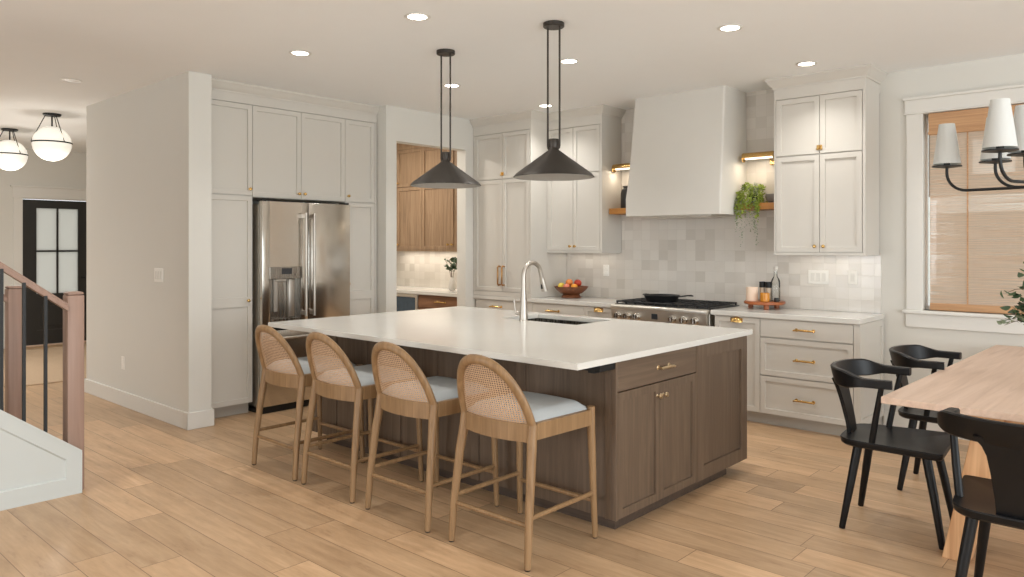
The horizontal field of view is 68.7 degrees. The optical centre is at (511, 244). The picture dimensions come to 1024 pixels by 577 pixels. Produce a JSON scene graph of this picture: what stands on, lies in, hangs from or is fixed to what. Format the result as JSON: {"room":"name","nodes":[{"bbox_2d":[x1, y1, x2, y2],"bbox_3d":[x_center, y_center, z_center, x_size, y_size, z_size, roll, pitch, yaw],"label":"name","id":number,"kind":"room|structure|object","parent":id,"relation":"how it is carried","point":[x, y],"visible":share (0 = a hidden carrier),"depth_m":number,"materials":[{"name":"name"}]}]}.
{"room":"kitchen","nodes":[
{"label":"kitchen","id":0,"kind":"room"},
{"bbox_2d":[0,148,85,338],"bbox_3d":[-8.237,0.050,9.488,0.150,2.850,10.200,0,0,42],"label":"wall","id":1,"kind":"structure","parent":0,"point":[70,171],"depth_m":10.81,"materials":[{"name":"white paint"}]},
{"bbox_2d":[10,185,85,285],"bbox_3d":[-6.690,0.318,11.055,0.040,2.315,1.220,0,0,42],"label":"trim","id":2,"kind":"structure","parent":1,"relation":"attached to","point":[19,192],"depth_m":10.71,"materials":[{"name":"white paint"}]},
{"bbox_2d":[23,199,85,345],"bbox_3d":[-6.722,0.410,11.076,0.114,2.110,0.932,0,0,42],"label":"door","id":3,"kind":"structure","parent":1,"relation":"in","point":[54,231],"depth_m":11.05,"materials":[{"name":"black paint"}]},
{"bbox_2d":[26,340,85,346],"bbox_3d":[-6.753,1.469,11.112,0.190,0.012,0.920,0,0,42],"label":"trim","id":4,"kind":"structure","parent":1,"relation":"attached to","point":[85,340],"depth_m":10.91,"materials":[{"name":"brown wood"}]},
{"bbox_2d":[86,86,145,397],"bbox_3d":[-3.672,0.050,7.028,1.440,2.850,0.115,0,0,42],"label":"wall","id":5,"kind":"structure","parent":0,"point":[115,126],"depth_m":6.95,"materials":[{"name":"white paint"}]},
{"bbox_2d":[121,356,124,369],"bbox_3d":[-3.550,1.085,6.835,0.072,0.116,0.008,0,0,42],"label":"outlet plate","id":6,"kind":"object","parent":5,"relation":"attached to","point":[122,357],"visible":1,"depth_m":6.83,"materials":[{"name":"plastic"}]},
{"bbox_2d":[84,378,186,429],"bbox_3d":[-3.412,1.407,6.704,2.290,0.135,0.017,0,0,42],"label":"baseboard","id":7,"kind":"structure","parent":5,"relation":"attached to","point":[165,413],"depth_m":6.57,"materials":[{"name":"white paint"}]},
{"bbox_2d":[146,71,475,412],"bbox_3d":[-1.643,0.050,7.673,0.940,2.850,3.795,0,0,42],"label":"wall","id":8,"kind":"structure","parent":0,"point":[178,107],"depth_m":6.25,"materials":[{"name":"white paint"}]},
{"bbox_2d":[154,268,162,281],"bbox_3d":[-2.984,0.262,6.320,0.168,0.116,0.010,0,0,42],"label":"switch plate","id":9,"kind":"object","parent":8,"relation":"attached to","point":[158,272],"visible":1,"depth_m":6.32,"materials":[{"name":"plastic"}]},
{"bbox_2d":[187,408,213,429],"bbox_3d":[-2.530,1.407,6.042,0.097,0.135,0.221,0,0,42],"label":"baseboard","id":10,"kind":"structure","parent":8,"relation":"attached to","point":[204,418],"depth_m":6.01,"materials":[{"name":"white paint"}]},
{"bbox_2d":[251,105,344,202],"bbox_3d":[-2.153,-0.812,7.072,0.652,0.805,0.963,0,0,42],"label":"upper cabinet","id":11,"kind":"object","parent":8,"relation":"attached to","point":[297,156],"visible":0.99,"depth_m":6.85,"materials":[{"name":"beige paint"}]},
{"bbox_2d":[211,78,379,122],"bbox_3d":[-1.947,-1.295,6.843,0.085,0.160,1.783,0,0,42],"label":"trim","id":12,"kind":"structure","parent":11,"relation":"attached to","point":[221,89],"depth_m":6.77,"materials":[{"name":"beige paint"}]},
{"bbox_2d":[397,143,414,147],"bbox_3d":[-1.101,-1.300,9.240,1.920,0.150,0.085,0,0,42],"label":"trim","id":13,"kind":"structure","parent":8,"relation":"attached to","point":[398,144],"depth_m":9.51,"materials":[{"name":"brown wood"}]},
{"bbox_2d":[0,342,1023,576],"bbox_3d":[-2.328,1.535,4.133,16.200,0.120,10.200,0,0,42],"label":"floor","id":14,"kind":"structure","parent":0,"point":[158,498],"depth_m":3.97,"materials":[{"name":"brown wood"}]},
{"bbox_2d":[0,262,83,510],"bbox_3d":[-3.893,-0.107,3.804,1.144,3.164,2.811,0,0,42],"label":"staircase","id":15,"kind":"structure","parent":14,"relation":"on","point":[36,466],"depth_m":4.35,"materials":[{"name":"paint"}]},
{"bbox_2d":[4,344,85,386],"bbox_3d":[-5.679,1.469,9.296,3.000,0.012,1.750,0,0,42],"label":"rug","id":16,"kind":"object","parent":14,"relation":"on","point":[34,357],"visible":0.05,"depth_m":9.02,"materials":[{"name":"carpet"}]},
{"bbox_2d":[211,98,251,417],"bbox_3d":[-2.618,0.130,6.559,0.652,2.690,0.424,0,0,42],"label":"tall cabinet","id":17,"kind":"object","parent":14,"relation":"on","point":[231,122],"visible":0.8,"depth_m":6.39,"materials":[{"name":"beige paint"}]},
{"bbox_2d":[248,199,349,413],"bbox_3d":[-2.094,0.542,7.012,0.810,1.866,0.910,0,0,42],"label":"refrigerator","id":18,"kind":"object","parent":14,"relation":"on","point":[301,251],"visible":0.63,"depth_m":6.68,"materials":[{"name":"silver metal"}]},
{"bbox_2d":[251,324,364,480],"bbox_3d":[-1.391,0.995,5.004,0.534,0.960,0.618,0,0,42],"label":"bar stool","id":19,"kind":"object","parent":14,"relation":"on","point":[293,372],"visible":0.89,"depth_m":4.83,"materials":[{"name":"brown wood"}]},
{"bbox_2d":[268,355,355,373],"bbox_3d":[-1.362,0.807,5.036,0.462,0.056,0.472,0,0,42],"label":"seat cushion","id":20,"kind":"object","parent":19,"relation":"on","point":[276,367],"depth_m":4.85,"materials":[{"name":"grey fabric"}]},
{"bbox_2d":[320,118,375,314],"bbox_3d":[-1.703,0.130,7.568,0.652,2.690,0.375,0,0,42],"label":"tall cabinet","id":21,"kind":"object","parent":14,"relation":"on","point":[360,136],"visible":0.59,"depth_m":7.38,"materials":[{"name":"beige paint"}]},
{"bbox_2d":[301,332,423,503],"bbox_3d":[-0.948,0.995,4.602,0.534,0.960,0.618,0,0,42],"label":"bar stool","id":22,"kind":"object","parent":14,"relation":"on","point":[356,384],"visible":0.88,"depth_m":4.44,"materials":[{"name":"brown wood"}]},
{"bbox_2d":[318,364,413,385],"bbox_3d":[-0.918,0.807,4.634,0.462,0.056,0.472,0,0,42],"label":"seat cushion","id":23,"kind":"object","parent":22,"relation":"on","point":[364,377],"depth_m":4.46,"materials":[{"name":"grey fabric"}]},
{"bbox_2d":[397,293,419,310],"bbox_3d":[-1.156,1.039,9.372,0.600,0.872,0.592,0,0,42],"label":"wine refrigerator","id":24,"kind":"object","parent":14,"relation":"on","point":[405,302],"visible":0.2,"depth_m":9.08,"materials":[{"name":"glass"}]},
{"bbox_2d":[365,341,499,532],"bbox_3d":[-0.469,0.995,4.169,0.534,0.960,0.618,0,0,42],"label":"bar stool","id":25,"kind":"object","parent":14,"relation":"on","point":[431,398],"visible":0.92,"depth_m":4.01,"materials":[{"name":"brown wood"}]},
{"bbox_2d":[383,376,487,401],"bbox_3d":[-0.441,0.807,4.201,0.462,0.056,0.472,0,0,42],"label":"seat cushion","id":26,"kind":"object","parent":25,"relation":"on","point":[444,389],"depth_m":4.04,"materials":[{"name":"grey fabric"}]},
{"bbox_2d":[418,294,456,309],"bbox_3d":[-0.644,1.038,8.888,0.800,0.873,0.623,0,0,42],"label":"base cabinet","id":27,"kind":"object","parent":14,"relation":"on","point":[425,301],"visible":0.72,"depth_m":8.75,"materials":[{"name":"brown wood"}]},
{"bbox_2d":[475,298,531,311],"bbox_3d":[0.077,1.038,8.235,0.845,0.873,0.623,0,0,42],"label":"base cabinet","id":28,"kind":"object","parent":14,"relation":"on","point":[480,303],"visible":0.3,"depth_m":8.04,"materials":[{"name":"beige paint"}]},
{"bbox_2d":[473,295,623,307],"bbox_3d":[0.461,0.580,7.903,1.864,0.040,0.602,0,0,42],"label":"countertop","id":29,"kind":"structure","parent":28,"relation":"on","point":[583,301],"depth_m":7.57,"materials":[{"name":"white stone"}]},
{"bbox_2d":[473,127,566,297],"bbox_3d":[0.068,-0.329,8.225,0.845,1.773,0.650,0,0,42],"label":"tall cabinet","id":30,"kind":"object","parent":29,"relation":"on","point":[510,213],"visible":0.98,"depth_m":7.98,"materials":[{"name":"beige paint"}]},
{"bbox_2d":[470,104,625,134],"bbox_3d":[0.295,-1.295,7.829,1.739,0.160,0.407,0,0,22],"label":"trim","id":31,"kind":"structure","parent":30,"relation":"attached to","point":[598,113],"depth_m":7.77,"materials":[{"name":"beige paint"}]},
{"bbox_2d":[554,286,588,297],"bbox_3d":[0.620,0.501,7.832,0.360,0.118,0.360,0,0,42],"label":"fruit bowl","id":32,"kind":"object","parent":29,"relation":"on","point":[568,292],"visible":0.92,"depth_m":7.72,"materials":[{"name":"brown wood"}]},
{"bbox_2d":[566,279,572,285],"bbox_3d":[0.600,0.401,7.845,0.077,0.076,0.076,0,0,-12],"label":"peach","id":33,"kind":"object","parent":32,"relation":"in","point":[568,281],"visible":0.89,"depth_m":7.82,"materials":[{"name":"orange food"}]},
{"bbox_2d":[574,279,581,286],"bbox_3d":[0.687,0.405,7.816,0.078,0.078,0.079,0,0,-45],"label":"apple","id":34,"kind":"object","parent":32,"relation":"in","point":[577,282],"visible":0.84,"depth_m":7.79,"materials":[{"name":"red food"}]},
{"bbox_2d":[448,354,597,571],"bbox_3d":[0.033,0.995,3.713,0.534,0.960,0.618,0,0,42],"label":"bar stool","id":35,"kind":"object","parent":14,"relation":"on","point":[520,416],"visible":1,"depth_m":3.58,"materials":[{"name":"brown wood"}]},
{"bbox_2d":[468,391,586,423],"bbox_3d":[0.062,0.807,3.745,0.462,0.056,0.472,0,0,42],"label":"seat cushion","id":36,"kind":"object","parent":35,"relation":"on","point":[545,409],"depth_m":3.61,"materials":[{"name":"grey fabric"}]},
{"bbox_2d":[312,335,746,528],"bbox_3d":[-0.011,1.033,5.172,2.768,0.884,1.630,0,0,42],"label":"kitchen island","id":37,"kind":"object","parent":14,"relation":"on","point":[669,425],"visible":0.65,"depth_m":4.21,"materials":[{"name":"brown wood"}]},
{"bbox_2d":[268,306,752,369],"bbox_3d":[-0.086,0.576,5.130,2.773,0.031,1.892,0,0,42],"label":"island countertop","id":38,"kind":"structure","parent":37,"relation":"on","point":[500,334],"depth_m":4.67,"materials":[{"name":"white stone"}]},
{"bbox_2d":[513,261,547,320],"bbox_3d":[0.144,0.341,5.555,0.115,0.439,0.298,0,0,42],"label":"faucet","id":39,"kind":"object","parent":38,"relation":"on","point":[523,313],"visible":1,"depth_m":5.45,"materials":[{"name":"silver metal"}]},
{"bbox_2d":[528,318,590,324],"bbox_3d":[0.326,0.698,5.595,0.734,0.214,0.454,0,0,42],"label":"sink","id":40,"kind":"object","parent":38,"relation":"in","point":[533,319],"visible":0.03,"depth_m":5.85,"materials":[{"name":"silver metal"}]},
{"bbox_2d":[532,302,584,315],"bbox_3d":[0.636,1.038,7.728,0.665,0.873,0.623,0,0,42],"label":"base cabinet","id":41,"kind":"object","parent":14,"relation":"on","point":[577,310],"visible":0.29,"depth_m":7.51,"materials":[{"name":"beige paint"}]},
{"bbox_2d":[584,306,611,317],"bbox_3d":[1.014,1.038,7.389,0.350,0.873,0.616,0,0,42],"label":"base cabinet","id":42,"kind":"object","parent":14,"relation":"on","point":[590,311],"visible":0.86,"depth_m":7.19,"materials":[{"name":"beige paint"}]},
{"bbox_2d":[610,298,738,326],"bbox_3d":[1.486,1.002,6.906,0.985,0.946,0.689,0,0,42],"label":"range","id":43,"kind":"object","parent":14,"relation":"on","point":[681,311],"visible":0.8,"depth_m":6.69,"materials":[{"name":"silver metal"}]},
{"bbox_2d":[643,293,692,301],"bbox_3d":[1.414,0.494,6.941,0.336,0.070,0.465,0,0,-18],"label":"skillet","id":44,"kind":"object","parent":43,"relation":"on","point":[649,297],"visible":1,"depth_m":6.87,"materials":[{"name":"metal"}]},
{"bbox_2d":[615,302,738,310],"bbox_3d":[1.521,0.567,6.944,0.969,0.019,0.585,0,0,42],"label":"cooktop","id":45,"kind":"object","parent":43,"relation":"in","point":[709,306],"depth_m":6.70,"materials":[{"name":"metal"}]},
{"bbox_2d":[715,315,763,422],"bbox_3d":[2.055,1.038,6.446,0.405,0.873,0.616,0,0,42],"label":"base cabinet","id":46,"kind":"object","parent":14,"relation":"on","point":[754,414],"visible":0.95,"depth_m":6.17,"materials":[{"name":"beige paint"}]},
{"bbox_2d":[760,318,883,435],"bbox_3d":[2.491,1.038,6.047,0.778,0.873,0.623,0,0,42],"label":"base cabinet","id":47,"kind":"object","parent":14,"relation":"on","point":[798,390],"visible":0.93,"depth_m":5.87,"materials":[{"name":"beige paint"}]},
{"bbox_2d":[711,306,883,324],"bbox_3d":[2.341,0.580,6.199,1.211,0.040,0.602,0,0,42],"label":"countertop","id":48,"kind":"structure","parent":47,"relation":"on","point":[858,318],"depth_m":6.04,"materials":[{"name":"white stone"}]},
{"bbox_2d":[744,300,785,309],"bbox_3d":[2.196,0.527,6.512,0.344,0.066,0.344,0,0,42],"label":"serving tray","id":49,"kind":"object","parent":48,"relation":"on","point":[750,303],"visible":0.86,"depth_m":6.38,"materials":[{"name":"brown wood"}]},
{"bbox_2d":[746,287,757,300],"bbox_3d":[2.099,0.435,6.546,0.102,0.118,0.102,0,0,42],"label":"candle","id":50,"kind":"object","parent":49,"relation":"on","point":[751,292],"visible":1,"depth_m":6.50,"materials":[{"name":"beige wax"}]},
{"bbox_2d":[759,281,764,299],"bbox_3d":[2.194,0.411,6.561,0.054,0.166,0.054,0,0,42],"label":"mill","id":51,"kind":"object","parent":49,"relation":"on","point":[761,283],"visible":0.72,"depth_m":6.54,"materials":[{"name":"black metal"}]},
{"bbox_2d":[760,293,769,301],"bbox_3d":[2.169,0.456,6.422,0.080,0.076,0.080,0,0,42],"label":"cup","id":52,"kind":"object","parent":49,"relation":"on","point":[764,297],"visible":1,"depth_m":6.39,"materials":[{"name":"orange glass"}]},
{"bbox_2d":[765,282,771,300],"bbox_3d":[2.230,0.411,6.508,0.054,0.166,0.054,0,0,42],"label":"mill","id":53,"kind":"object","parent":49,"relation":"on","point":[768,285],"visible":0.73,"depth_m":6.49,"materials":[{"name":"black metal"}]},
{"bbox_2d":[771,266,779,300],"bbox_3d":[2.279,0.341,6.477,0.078,0.306,0.078,0,0,42],"label":"glass bottle","id":54,"kind":"object","parent":49,"relation":"on","point":[775,268],"visible":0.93,"depth_m":6.49,"materials":[{"name":"glass"}]},
{"bbox_2d":[830,358,952,549],"bbox_3d":[1.989,1.062,3.945,0.570,0.831,0.568,0,0,37],"label":"dining chair","id":55,"kind":"object","parent":14,"relation":"on","point":[927,445],"visible":0.95,"depth_m":3.89,"materials":[{"name":"black wood"}]},
{"bbox_2d":[889,344,961,490],"bbox_3d":[2.603,1.062,4.533,0.570,0.831,0.568,0,0,40],"label":"dining chair","id":56,"kind":"object","parent":14,"relation":"on","point":[901,355],"visible":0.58,"depth_m":4.51,"materials":[{"name":"black wood"}]},
{"bbox_2d":[881,345,1023,560],"bbox_3d":[2.985,1.099,4.116,1.020,0.752,2.520,0,0,43],"label":"dining table","id":57,"kind":"object","parent":14,"relation":"on","point":[989,383],"visible":0.73,"depth_m":3.58,"materials":[{"name":"brown wood"}]},
{"bbox_2d":[997,262,1023,324],"bbox_3d":[2.759,0.385,3.685,0.592,0.675,0.418,0,0,23],"label":"plant","id":58,"kind":"object","parent":57,"relation":"on","point":[1020,318],"visible":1,"depth_m":3.87,"materials":[{"name":"plant"}]},
{"bbox_2d":[937,407,1023,576],"bbox_3d":[1.985,1.062,2.898,0.568,0.831,0.570,0,0,42],"label":"dining chair","id":59,"kind":"object","parent":14,"relation":"on","point":[999,499],"visible":1,"depth_m":2.80,"materials":[{"name":"black wood"}]},
{"bbox_3d":[-1.591,1.038,9.775,0.575,0.873,0.580,0,0,42],"label":"base cabinet","id":60,"kind":"object","parent":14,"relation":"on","visible":0},
{"bbox_2d":[397,286,456,296],"bbox_3d":[-1.077,0.580,9.293,1.993,0.040,0.607,0,0,42],"label":"countertop","id":61,"kind":"structure","parent":60,"relation":"on","point":[400,289],"depth_m":9.04,"materials":[{"name":"white stone"}]},
{"bbox_2d":[444,257,456,290],"bbox_3d":[-0.715,0.354,8.966,0.247,0.411,0.204,0,0,42],"label":"bud vase","id":62,"kind":"object","parent":61,"relation":"on","point":[451,285],"visible":0.98,"depth_m":8.93,"materials":[{"name":"ceramic"}]},
{"bbox_2d":[0,0,1023,152],"bbox_3d":[-2.328,-1.450,4.133,16.200,0.150,10.200,0,0,42],"label":"ceiling","id":63,"kind":"structure","parent":0,"point":[363,51],"depth_m":5.18,"materials":[{"name":"paint"}]},
{"bbox_2d":[0,128,27,170],"bbox_3d":[-5.998,-1.127,8.943,0.376,0.497,0.376,0,0,42],"label":"globe light","id":64,"kind":"object","parent":63,"relation":"hanging from","point":[13,155],"visible":1,"depth_m":8.85,"materials":[{"name":"white glass"}]},
{"bbox_2d":[31,113,72,160],"bbox_3d":[-4.861,-1.127,7.913,0.376,0.497,0.376,0,0,42],"label":"globe light","id":65,"kind":"object","parent":63,"relation":"hanging from","point":[50,143],"visible":1,"depth_m":7.80,"materials":[{"name":"white glass"}]},
{"bbox_2d":[60,78,81,82],"bbox_3d":[-3.693,-1.371,6.275,0.160,0.008,0.160,0,0,42],"label":"recessed light","id":66,"kind":"object","parent":63,"relation":"in","point":[71,80],"visible":1,"depth_m":6.27,"materials":[{"name":"white paint"}]},
{"bbox_2d":[289,50,311,55],"bbox_3d":[-1.520,-1.371,5.379,0.160,0.008,0.160,0,0,42],"label":"recessed light","id":67,"kind":"object","parent":63,"relation":"in","point":[293,52],"visible":1,"depth_m":5.37,"materials":[{"name":"white paint"}]},
{"bbox_2d":[404,12,430,20],"bbox_3d":[-0.571,-1.371,4.518,0.160,0.008,0.160,0,0,42],"label":"recessed light","id":68,"kind":"object","parent":63,"relation":"in","point":[415,16],"visible":1,"depth_m":4.51,"materials":[{"name":"white paint"}]},
{"bbox_2d":[410,49,480,188],"bbox_3d":[-0.471,-0.894,5.325,0.504,0.962,0.504,0,0,42],"label":"pendant lamp","id":69,"kind":"object","parent":63,"relation":"hanging from","point":[445,175],"visible":1,"depth_m":5.28,"materials":[{"name":"black metal"}]},
{"bbox_2d":[442,83,460,87],"bbox_3d":[-0.522,-1.371,6.481,0.160,0.008,0.160,0,0,42],"label":"recessed light","id":70,"kind":"object","parent":63,"relation":"in","point":[453,85],"visible":0.87,"depth_m":6.47,"materials":[{"name":"white paint"}]},
{"bbox_2d":[538,104,553,107],"bbox_3d":[0.333,-1.371,7.424,0.160,0.008,0.160,0,0,42],"label":"recessed light","id":71,"kind":"object","parent":63,"relation":"in","point":[540,105],"visible":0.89,"depth_m":7.41,"materials":[{"name":"white paint"}]},
{"bbox_2d":[513,20,593,180],"bbox_3d":[0.259,-0.894,4.657,0.504,0.962,0.504,0,0,42],"label":"pendant lamp","id":72,"kind":"object","parent":63,"relation":"hanging from","point":[553,165],"visible":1,"depth_m":4.62,"materials":[{"name":"black metal"}]},
{"bbox_2d":[558,58,579,63],"bbox_3d":[0.428,-1.371,5.620,0.160,0.008,0.160,0,0,42],"label":"recessed light","id":73,"kind":"object","parent":63,"relation":"in","point":[569,60],"visible":0.91,"depth_m":5.62,"materials":[{"name":"white paint"}]},
{"bbox_2d":[717,24,742,31],"bbox_3d":[1.385,-1.371,4.753,0.160,0.008,0.160,0,0,42],"label":"recessed light","id":74,"kind":"object","parent":63,"relation":"in","point":[729,27],"visible":1,"depth_m":4.74,"materials":[{"name":"white paint"}]},
{"bbox_2d":[795,61,817,66],"bbox_3d":[2.240,-1.371,5.696,0.160,0.008,0.160,0,0,42],"label":"recessed light","id":75,"kind":"object","parent":63,"relation":"in","point":[804,63],"visible":1,"depth_m":5.68,"materials":[{"name":"white paint"}]},
{"bbox_2d":[932,98,1023,191],"bbox_3d":[2.994,-0.828,4.047,1.332,1.095,1.378,0,0,42],"label":"chandelier","id":76,"kind":"object","parent":63,"relation":"hanging from","point":[1003,138],"visible":1,"depth_m":3.86,"materials":[{"name":"white fabric"}]},
{"bbox_2d":[397,53,1023,424],"bbox_3d":[2.653,0.050,6.427,11.900,2.850,0.152,0,0,42],"label":"wall","id":77,"kind":"structure","parent":0,"point":[702,258],"depth_m":6.63,"materials":[{"name":"paint"}]},
{"bbox_2d":[397,146,422,250],"bbox_3d":[-1.355,-0.568,9.697,0.930,1.315,0.377,0,0,42],"label":"upper cabinet","id":78,"kind":"object","parent":77,"relation":"attached to","point":[409,159],"visible":0.31,"depth_m":9.45,"materials":[{"name":"brown wood"}]},
{"bbox_2d":[422,146,456,251],"bbox_3d":[-0.643,-0.568,9.053,0.990,1.315,0.377,0,0,42],"label":"upper cabinet","id":79,"kind":"object","parent":77,"relation":"attached to","point":[439,206],"visible":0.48,"depth_m":9.09,"materials":[{"name":"brown wood"}]},
{"bbox_2d":[547,122,620,252],"bbox_3d":[0.736,-0.562,7.803,0.708,1.305,0.377,0,0,42],"label":"upper cabinet","id":80,"kind":"object","parent":77,"relation":"attached to","point":[579,220],"visible":0.73,"depth_m":7.63,"materials":[{"name":"beige paint"}]},
{"bbox_2d":[603,265,608,275],"bbox_3d":[0.983,0.275,7.832,0.072,0.116,0.008,0,0,42],"label":"outlet plate","id":81,"kind":"object","parent":77,"relation":"attached to","point":[605,267],"visible":1,"depth_m":7.83,"materials":[{"name":"plastic"}]},
{"bbox_2d":[609,208,625,214],"bbox_3d":[1.191,-0.329,7.491,0.375,0.057,0.232,0,0,42],"label":"floating shelf","id":82,"kind":"object","parent":77,"relation":"attached to","point":[616,211],"visible":0.48,"depth_m":7.47,"materials":[{"name":"orange wood"}]},
{"bbox_2d":[621,186,627,207],"bbox_3d":[1.169,-0.470,7.523,0.156,0.226,0.156,0,0,42],"label":"vase","id":83,"kind":"object","parent":82,"relation":"on","point":[624,190],"visible":0.42,"depth_m":7.47,"materials":[{"name":"grey ceramic"}]},
{"bbox_2d":[612,163,629,172],"bbox_3d":[1.172,-0.753,7.534,0.270,0.107,0.197,0,0,42],"label":"picture light","id":84,"kind":"object","parent":77,"relation":"attached to","point":[625,166],"visible":0.49,"depth_m":7.50,"materials":[{"name":"gold metal"}]},
{"bbox_2d":[626,86,746,218],"bbox_3d":[1.599,-0.808,6.933,0.970,1.133,0.512,0,0,42],"label":"range hood","id":85,"kind":"object","parent":77,"relation":"attached to","point":[687,149],"visible":0.98,"depth_m":6.70,"materials":[{"name":"paint"}]},
{"bbox_2d":[736,202,773,210],"bbox_3d":[2.203,-0.329,6.575,0.385,0.057,0.232,0,0,42],"label":"floating shelf","id":86,"kind":"object","parent":77,"relation":"attached to","point":[770,205],"visible":0.46,"depth_m":6.46,"materials":[{"name":"orange wood"}]},
{"bbox_2d":[734,182,767,246],"bbox_3d":[2.125,-0.262,6.609,0.252,0.569,0.325,0,0,42],"label":"trailing plant","id":87,"kind":"object","parent":86,"relation":"on","point":[754,196],"visible":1,"depth_m":6.54,"materials":[{"name":"green plant"}]},
{"bbox_2d":[765,194,773,201],"bbox_3d":[2.274,-0.396,6.508,0.140,0.078,0.140,0,0,42],"label":"bowl","id":88,"kind":"object","parent":86,"relation":"on","point":[769,197],"visible":0.47,"depth_m":6.47,"materials":[{"name":"white ceramic"}]},
{"bbox_2d":[741,151,773,164],"bbox_3d":[2.200,-0.753,6.602,0.285,0.107,0.197,0,0,42],"label":"picture light","id":89,"kind":"object","parent":77,"relation":"attached to","point":[766,154],"visible":0.71,"depth_m":6.54,"materials":[{"name":"gold metal"}]},
{"bbox_2d":[808,270,827,283],"bbox_3d":[2.602,0.280,6.364,0.168,0.116,0.010,0,0,42],"label":"switch plate","id":90,"kind":"object","parent":77,"relation":"attached to","point":[814,276],"visible":1,"depth_m":6.36,"materials":[{"name":"plastic"}]},
{"bbox_2d":[774,87,878,255],"bbox_3d":[2.567,-0.562,6.144,0.725,1.305,0.377,0,0,42],"label":"upper cabinet","id":91,"kind":"object","parent":77,"relation":"attached to","point":[826,144],"visible":1,"depth_m":5.99,"materials":[{"name":"beige paint"}]},
{"bbox_2d":[765,64,886,98],"bbox_3d":[2.565,-1.295,6.141,0.835,0.160,0.415,0,0,42],"label":"trim","id":92,"kind":"structure","parent":91,"relation":"attached to","point":[870,76],"depth_m":5.97,"materials":[{"name":"beige paint"}]},
{"bbox_2d":[848,270,856,284],"bbox_3d":[2.809,0.275,6.176,0.072,0.116,0.010,0,0,42],"label":"switch plate","id":93,"kind":"object","parent":77,"relation":"attached to","point":[852,274],"visible":1,"depth_m":6.17,"materials":[{"name":"plastic"}]},
{"bbox_2d":[883,411,969,440],"bbox_3d":[5.001,1.407,4.201,5.430,0.135,0.017,0,0,42],"label":"baseboard","id":94,"kind":"structure","parent":77,"relation":"attached to","point":[898,421],"depth_m":5.92,"materials":[{"name":"white paint"}]},
{"bbox_2d":[926,115,929,309],"bbox_3d":[4.027,-0.250,5.244,2.015,1.530,0.050,0,0,42],"label":"window","id":95,"kind":"structure","parent":77,"relation":"in","point":[927,135],"depth_m":5.90,"materials":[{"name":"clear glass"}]},
{"bbox_2d":[902,84,1023,333],"bbox_3d":[3.970,-0.250,5.181,2.295,1.800,0.150,0,0,42],"label":"trim","id":96,"kind":"structure","parent":77,"relation":"attached to","point":[915,107],"depth_m":5.83,"materials":[{"name":"white paint"}]},
{"bbox_2d":[928,104,1023,314],"bbox_3d":[3.953,-0.250,5.164,1.939,1.522,0.046,0,0,42],"label":"window shade","id":97,"kind":"object","parent":77,"relation":"attached to","point":[975,259],"visible":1,"depth_m":5.62,"materials":[{"name":"beige fabric"}]},
{"label":"outside","id":98,"kind":"structure","parent":0,"visible":0},
{"bbox_3d":[18.705,1.900,28.089,50.000,0.150,53.250,0,0,42],"label":"ground","id":99,"kind":"structure","parent":98,"visible":0},
{"bbox_2d":[929,131,1023,304],"bbox_3d":[11.411,-0.775,16.838,10.800,5.200,6.520,0,0,42],"label":"house","id":100,"kind":"structure","parent":99,"relation":"on","point":[990,178],"depth_m":14.77,"materials":[{"name":"beige"}]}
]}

